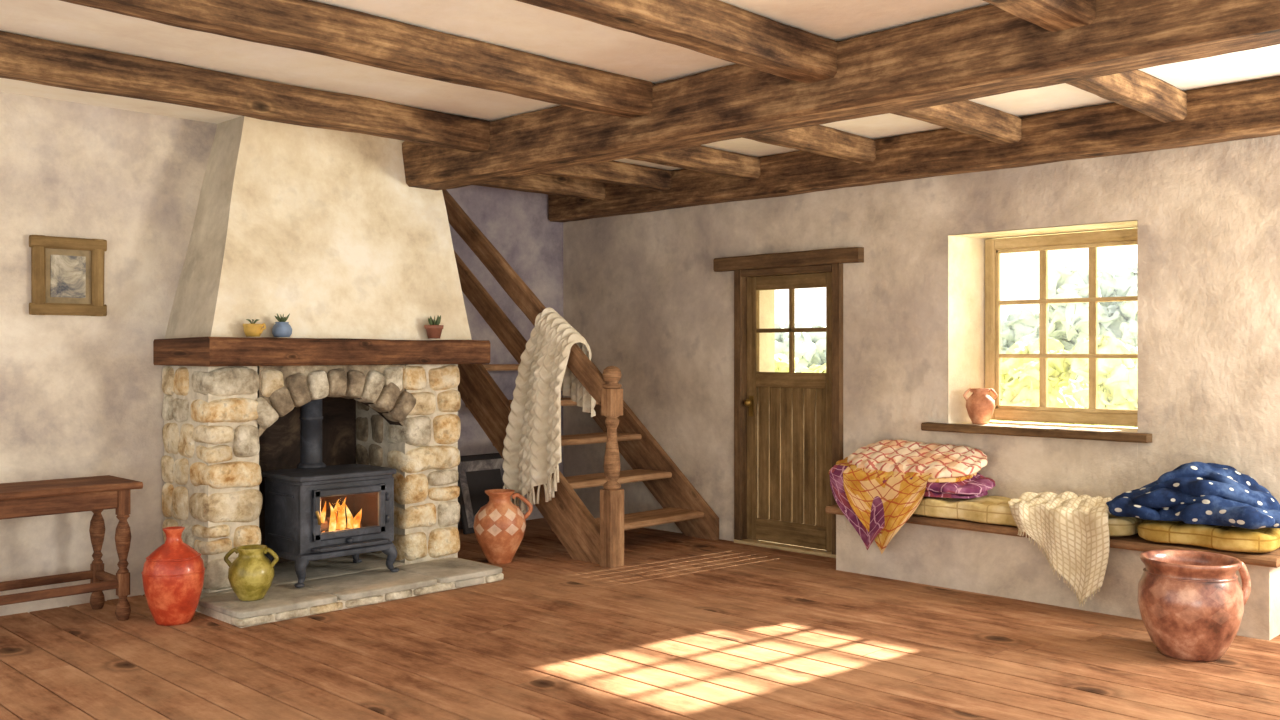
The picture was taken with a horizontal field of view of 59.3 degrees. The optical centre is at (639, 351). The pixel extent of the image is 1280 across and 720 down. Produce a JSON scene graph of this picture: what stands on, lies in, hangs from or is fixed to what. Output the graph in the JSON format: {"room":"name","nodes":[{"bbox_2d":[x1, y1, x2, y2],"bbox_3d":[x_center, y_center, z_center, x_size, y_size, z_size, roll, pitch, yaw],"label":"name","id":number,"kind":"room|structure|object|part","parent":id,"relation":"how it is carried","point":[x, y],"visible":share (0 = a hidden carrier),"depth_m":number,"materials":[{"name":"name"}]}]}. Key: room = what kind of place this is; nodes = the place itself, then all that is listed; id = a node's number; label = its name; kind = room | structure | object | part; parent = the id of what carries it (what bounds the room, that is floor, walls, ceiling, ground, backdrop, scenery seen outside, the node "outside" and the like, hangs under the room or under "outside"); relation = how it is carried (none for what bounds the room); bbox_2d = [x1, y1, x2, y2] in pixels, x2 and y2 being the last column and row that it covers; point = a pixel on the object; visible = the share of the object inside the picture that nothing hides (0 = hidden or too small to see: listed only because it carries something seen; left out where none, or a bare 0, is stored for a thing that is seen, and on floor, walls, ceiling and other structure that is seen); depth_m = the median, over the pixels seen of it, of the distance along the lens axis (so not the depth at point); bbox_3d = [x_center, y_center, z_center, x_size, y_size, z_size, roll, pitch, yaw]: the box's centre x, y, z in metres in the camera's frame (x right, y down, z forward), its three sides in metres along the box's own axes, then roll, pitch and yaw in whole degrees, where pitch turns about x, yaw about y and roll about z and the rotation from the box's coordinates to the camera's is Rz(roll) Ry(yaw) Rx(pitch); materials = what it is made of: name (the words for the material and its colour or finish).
{"room":"traditional dwelling","nodes":[
{"label":"traditional dwelling","id":0,"kind":"room"},
{"bbox_2d":[0,92,217,615],"bbox_3d":[-4.046,0.060,6.044,1.050,2.880,5.920,0,0,45],"label":"wall","id":1,"kind":"structure","parent":0,"point":[81,396],"depth_m":6.27,"materials":[{"name":"paint"}]},
{"bbox_2d":[29,235,106,316],"bbox_3d":[-3.139,-0.415,6.181,0.047,0.431,0.390,0,0,45],"label":"framed landscape painting","id":2,"kind":"object","parent":1,"relation":"attached to","point":[67,273],"visible":1,"depth_m":6.17,"materials":[{"name":"wood"}]},
{"bbox_2d":[446,185,562,529],"bbox_3d":[-1.341,0.060,9.247,0.400,2.880,2.440,0,0,45],"label":"wall","id":3,"kind":"structure","parent":0,"point":[516,223],"depth_m":9.23,"materials":[{"name":"paint"}]},
{"bbox_2d":[0,518,1279,719],"bbox_3d":[-0.255,1.460,4.333,8.850,0.120,7.810,0,0,45],"label":"floor","id":4,"kind":"structure","parent":0,"point":[688,628],"depth_m":5.26,"materials":[{"name":"brown wood"}]},
{"bbox_2d":[0,475,142,620],"bbox_3d":[-3.089,1.041,5.753,0.482,0.718,0.890,0,0,45],"label":"side table","id":5,"kind":"object","parent":4,"relation":"on","point":[96,494],"visible":1,"depth_m":5.83,"materials":[{"name":"brown wood"}]},
{"bbox_2d":[141,526,205,625],"bbox_3d":[-2.418,1.156,5.835,0.308,0.488,0.308,0,0,45],"label":"ceramic vase","id":6,"kind":"object","parent":4,"relation":"on","point":[173,573],"visible":1,"depth_m":5.74,"materials":[{"name":"ceramic"}]},
{"bbox_2d":[153,115,503,627],"bbox_3d":[-1.765,0.010,6.776,1.176,2.780,1.924,0,0,45],"label":"stone fireplace","id":7,"kind":"object","parent":4,"relation":"on","point":[326,229],"visible":0.88,"depth_m":6.68,"materials":[{"name":"paint"}]},
{"bbox_2d":[224,544,278,600],"bbox_3d":[-2.076,1.179,6.011,0.236,0.275,0.236,0,0,45],"label":"pot","id":8,"kind":"object","parent":7,"relation":"on","point":[251,574],"visible":1,"depth_m":5.94,"materials":[{"name":"ceramic"}]},
{"bbox_2d":[243,319,265,336],"bbox_3d":[-2.156,-0.134,6.265,0.108,0.097,0.108,0,0,45],"label":"plant pot","id":9,"kind":"object","parent":7,"relation":"on","point":[250,330],"visible":1,"depth_m":6.23,"materials":[{"name":"ceramic"}]},
{"bbox_2d":[272,314,291,336],"bbox_3d":[-2.033,-0.152,6.389,0.112,0.135,0.112,0,0,45],"label":"plant pot","id":10,"kind":"object","parent":7,"relation":"on","point":[282,328],"visible":1,"depth_m":6.35,"materials":[{"name":"blue ceramic"}]},
{"bbox_2d":[165,115,472,339],"bbox_3d":[-1.940,-0.725,7.000,0.604,1.310,1.789,0,0,45],"label":"hood","id":11,"kind":"object","parent":7,"relation":"attached to","point":[326,229],"depth_m":6.75,"materials":[{"name":"paint"}]},
{"bbox_2d":[262,399,398,587],"bbox_3d":[-1.841,0.717,6.670,0.580,1.203,0.672,0,0,45],"label":"wood-burning stove","id":12,"kind":"object","parent":7,"relation":"on","point":[314,510],"visible":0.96,"depth_m":6.55,"materials":[{"name":"metal"}]},
{"bbox_2d":[424,315,443,338],"bbox_3d":[-1.306,-0.160,7.133,0.120,0.149,0.120,0,0,45],"label":"succulent pot","id":13,"kind":"object","parent":7,"relation":"on","point":[434,330],"visible":1,"depth_m":7.10,"materials":[{"name":"ceramic"}]},
{"bbox_2d":[458,453,516,533],"bbox_3d":[-1.212,1.108,8.895,0.209,0.589,0.565,0,0,45],"label":"picture frame","id":14,"kind":"object","parent":4,"relation":"on","point":[479,473],"visible":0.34,"depth_m":8.85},
{"bbox_2d":[473,489,532,563],"bbox_3d":[-0.934,1.163,7.496,0.350,0.475,0.350,0,0,45],"label":"diamond-patterned amphora","id":15,"kind":"object","parent":4,"relation":"on","point":[499,526],"visible":1,"depth_m":7.39,"materials":[{"name":"orange ceramic"}]},
{"bbox_2d":[442,189,718,567],"bbox_3d":[-0.440,0.067,8.478,2.044,2.666,1.339,0,0,45],"label":"wooden staircase","id":16,"kind":"structure","parent":4,"relation":"on","point":[587,538],"depth_m":8.18,"materials":[{"name":"brown wood"}]},
{"bbox_3d":[-0.889,-0.456,8.070,1.978,1.622,0.085,0,0,45],"label":"handrail","id":17,"kind":"part","parent":16,"relation":"part of","materials":[{"name":"brown wood"}]},
{"bbox_2d":[502,307,595,512],"bbox_3d":[-0.637,0.405,7.805,0.619,1.430,0.391,0,0,45],"label":"blanket","id":18,"kind":"object","parent":16,"relation":"on","point":[531,453],"visible":0.86,"depth_m":7.68,"materials":[{"name":"beige fabric"}]},
{"bbox_3d":[-0.183,0.745,7.374,0.128,1.310,0.128,0,0,45],"label":"newel post","id":19,"kind":"part","parent":16,"relation":"part of","materials":[{"name":"brown wood"}]},
{"bbox_2d":[825,504,1279,640],"bbox_3d":[2.269,1.193,6.443,2.600,0.414,0.453,0,0,45],"label":"window bench","id":20,"kind":"object","parent":4,"relation":"on","point":[958,554],"visible":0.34,"depth_m":6.39,"materials":[{"name":"paint"}]},
{"bbox_2d":[913,495,1016,526],"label":"seat cushion","id":21,"kind":"object","parent":20,"relation":"on","point":[993,509],"depth_m":6.55,"materials":[{"name":"yellow fabric"}]},
{"bbox_2d":[829,440,995,553],"bbox_3d":[1.657,0.899,6.979,1.075,0.662,0.533,0,0,45],"label":"quilt","id":22,"kind":"object","parent":21,"relation":"on","point":[878,487],"visible":1,"depth_m":6.85,"materials":[{"name":"fabric"}]},
{"bbox_2d":[1108,514,1145,534],"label":"seat cushion","id":23,"kind":"object","parent":20,"relation":"on","point":[1117,525],"depth_m":5.93,"materials":[{"name":"yellow fabric"}]},
{"bbox_2d":[1008,491,1111,606],"bbox_3d":[2.356,1.062,6.182,0.583,0.564,0.426,0,0,45],"label":"throw blanket","id":24,"kind":"object","parent":23,"relation":"on","point":[1072,530],"visible":0.99,"depth_m":6.01,"materials":[{"name":"beige fabric"}]},
{"bbox_2d":[1137,520,1279,551],"bbox_3d":[2.928,0.919,5.774,0.664,0.122,0.494,0,0,45],"label":"cushion","id":25,"kind":"object","parent":20,"relation":"on","point":[1214,537],"visible":0.85,"depth_m":5.58,"materials":[{"name":"yellow fabric"}]},
{"bbox_2d":[1106,462,1279,528],"bbox_3d":[2.868,0.708,5.781,0.885,0.290,0.564,0,0,45],"label":"duvet","id":26,"kind":"object","parent":25,"relation":"on","point":[1193,492],"visible":1,"depth_m":5.64,"materials":[{"name":"fabric"}]},
{"bbox_2d":[1137,549,1250,661],"bbox_3d":[2.547,1.175,5.208,0.444,0.450,0.456,0,0,45],"label":"terracotta jug","id":27,"kind":"object","parent":4,"relation":"on","point":[1191,603],"visible":1,"depth_m":5.05,"materials":[{"name":"brown ceramic"}]},
{"bbox_2d":[0,0,1279,170],"bbox_3d":[-0.254,-1.505,4.121,9.350,0.250,8.510,0,0,45],"label":"ceiling","id":28,"kind":"structure","parent":0,"point":[510,24],"depth_m":5.18,"materials":[{"name":"paint"}]},
{"bbox_2d":[0,31,489,152],"bbox_3d":[-2.893,-1.290,4.772,0.192,0.183,5.530,0,0,45],"label":"joist","id":29,"kind":"object","parent":28,"relation":"attached to","point":[25,59],"depth_m":5.52,"materials":[{"name":"brown wood"}]},
{"bbox_2d":[52,0,652,118],"bbox_3d":[-1.938,-1.289,3.830,0.192,0.181,5.530,0,0,45],"label":"joist","id":30,"kind":"object","parent":28,"relation":"attached to","point":[313,27],"depth_m":4.67,"materials":[{"name":"brown wood"}]},
{"bbox_2d":[476,174,604,199],"bbox_3d":[-0.980,-1.301,8.406,0.153,0.161,1.850,0,0,45],"label":"joist","id":31,"kind":"object","parent":28,"relation":"attached to","point":[538,183],"depth_m":8.65,"materials":[{"name":"brown wood"}]},
{"bbox_2d":[539,160,670,191],"bbox_3d":[-0.459,-1.300,7.892,0.154,0.161,1.850,0,0,45],"label":"joist","id":32,"kind":"object","parent":28,"relation":"attached to","point":[614,173],"depth_m":8.13,"materials":[{"name":"brown wood"}]},
{"bbox_2d":[515,0,837,81],"bbox_3d":[-1.134,-1.291,3.037,0.190,0.184,5.530,0,0,45],"label":"joist","id":33,"kind":"object","parent":28,"relation":"attached to","point":[714,28],"depth_m":4.41,"materials":[{"name":"brown wood"}]},
{"bbox_2d":[623,145,760,179],"bbox_3d":[0.145,-1.300,7.296,0.151,0.157,1.850,0,0,45],"label":"joist","id":34,"kind":"object","parent":28,"relation":"attached to","point":[701,158],"depth_m":7.55,"materials":[{"name":"brown wood"}]},
{"bbox_2d":[739,125,876,163],"bbox_3d":[0.823,-1.300,6.627,0.151,0.159,1.850,0,0,45],"label":"joist","id":35,"kind":"object","parent":28,"relation":"attached to","point":[814,139],"depth_m":6.87,"materials":[{"name":"brown wood"}]},
{"bbox_2d":[402,0,1279,189],"bbox_3d":[1.299,-1.220,4.690,7.740,0.316,0.273,0,0,45],"label":"ceiling beam","id":36,"kind":"structure","parent":28,"relation":"attached to","point":[987,51],"depth_m":4.79,"materials":[{"name":"brown wood"}]},
{"bbox_2d":[548,77,1279,221],"bbox_3d":[2.393,-1.242,6.504,8.730,0.281,0.192,0,0,45],"label":"beam","id":37,"kind":"structure","parent":28,"relation":"attached to","point":[1244,110],"depth_m":6.77,"materials":[{"name":"brown wood"}]},
{"bbox_2d":[885,100,1020,142],"bbox_3d":[1.520,-1.301,5.939,0.147,0.161,1.850,0,0,45],"label":"joist","id":38,"kind":"object","parent":28,"relation":"attached to","point":[964,116],"depth_m":6.16,"materials":[{"name":"brown wood"}]},
{"bbox_2d":[982,0,1096,30],"bbox_3d":[-0.322,-1.290,2.236,0.195,0.179,5.530,0,0,45],"label":"joist","id":39,"kind":"object","parent":28,"relation":"attached to","point":[1055,15],"depth_m":4.02,"materials":[{"name":"brown wood"}]},
{"bbox_2d":[1064,70,1187,121],"bbox_3d":[2.172,-1.299,5.296,0.149,0.157,1.850,0,0,45],"label":"joist","id":40,"kind":"object","parent":28,"relation":"attached to","point":[1136,90],"depth_m":5.51,"materials":[{"name":"brown wood"}]},
{"bbox_2d":[563,135,1279,540],"bbox_3d":[3.147,0.060,6.214,10.250,2.880,0.453,0,0,45],"label":"wall","id":41,"kind":"structure","parent":0,"point":[646,296],"depth_m":7.16,"materials":[{"name":"paint"}]},
{"bbox_2d":[744,272,831,550],"bbox_3d":[1.055,0.410,7.978,0.795,1.920,0.116,0,0,45],"label":"leaf","id":42,"kind":"object","parent":41,"relation":"attached to","point":[789,432],"depth_m":8.01,"materials":[{"name":"brown wood"}]},
{"bbox_3d":[0.793,0.395,8.207,0.056,0.150,0.073,0,0,45],"label":"knob","id":43,"kind":"part","parent":42,"relation":"part of","materials":[{"name":"gold metal"}]},
{"bbox_2d":[734,263,842,557],"bbox_3d":[1.062,0.400,7.985,0.935,2.000,0.140,0,0,45],"label":"frame","id":44,"kind":"object","parent":41,"relation":"attached to","point":[740,276],"visible":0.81,"depth_m":8.18,"materials":[{"name":"brown wood"}]},
{"bbox_2d":[713,247,863,271],"bbox_3d":[1.032,-0.650,7.958,1.270,0.102,0.107,0,0,45],"label":"lintel","id":45,"kind":"object","parent":41,"relation":"attached to","point":[853,254],"visible":1,"depth_m":7.87,"materials":[{"name":"brown wood"}]},
{"bbox_2d":[921,423,1151,442],"bbox_3d":[2.321,0.475,6.688,1.390,0.053,0.136,0,0,45],"label":"window sill","id":46,"kind":"structure","parent":41,"relation":"in","point":[1100,435],"depth_m":6.57,"materials":[{"name":"brown wood"}]},
{"bbox_2d":[963,388,996,423],"bbox_3d":[2.124,0.338,7.022,0.176,0.223,0.176,0,0,45],"label":"terracotta vase","id":47,"kind":"object","parent":46,"relation":"on","point":[980,405],"visible":1,"depth_m":6.97,"materials":[{"name":"orange ceramic"}]},
{"bbox_2d":[985,228,1137,425],"bbox_3d":[2.627,-0.145,6.905,1.070,1.160,0.070,0,0,45],"label":"frame","id":48,"kind":"object","parent":41,"relation":"attached to","point":[994,248],"visible":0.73,"depth_m":6.99,"materials":[{"name":"brown wood"}]},
{"label":"outside","id":49,"kind":"structure","parent":0,"visible":0},
{"bbox_3d":[16.268,1.675,44.961,120.000,0.250,73.140,0,0,45],"label":"ground","id":50,"kind":"structure","parent":49,"visible":0},
{"bbox_2d":[775,322,825,371],"bbox_3d":[6.388,0.393,47.438,7.804,3.516,5.499,0,0,42],"label":"tree","id":51,"kind":"object","parent":50,"relation":"on","point":[810,347],"visible":0.27,"depth_m":44.88,"materials":[{"name":"green plant"}]},
{"bbox_2d":[775,353,825,372],"bbox_3d":[3.515,0.917,23.218,3.887,1.876,2.599,0,0,45],"label":"bush","id":52,"kind":"object","parent":50,"relation":"on","point":[781,362],"visible":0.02,"depth_m":23.10,"materials":[{"name":"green plant"}]},
{"bbox_2d":[1001,310,1038,353],"bbox_3d":[13.078,0.264,37.556,5.896,3.328,4.556,0,0,45],"label":"tree","id":53,"kind":"object","parent":50,"relation":"on","point":[1020,322],"visible":0.07,"depth_m":37.21,"materials":[{"name":"green plant"}]},
{"bbox_2d":[997,337,1098,420],"bbox_3d":[6.393,0.659,19.002,2.993,1.882,2.416,0,0,45],"label":"bush","id":54,"kind":"object","parent":50,"relation":"on","point":[1077,393],"visible":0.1,"depth_m":19.20,"materials":[{"name":"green plant"}]},
{"bbox_2d":[1001,333,1137,426],"bbox_3d":[6.946,0.661,16.953,2.769,1.877,1.859,0,0,45],"label":"bush","id":55,"kind":"object","parent":50,"relation":"on","point":[1117,377],"visible":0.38,"depth_m":16.87,"materials":[{"name":"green plant"}]},
{"bbox_2d":[1016,263,1137,389],"bbox_3d":[14.447,-0.562,33.622,5.991,4.387,4.236,0,0,41],"label":"tree","id":56,"kind":"object","parent":50,"relation":"on","point":[1118,319],"visible":0.26,"depth_m":33.22,"materials":[{"name":"green plant"}]}
]}

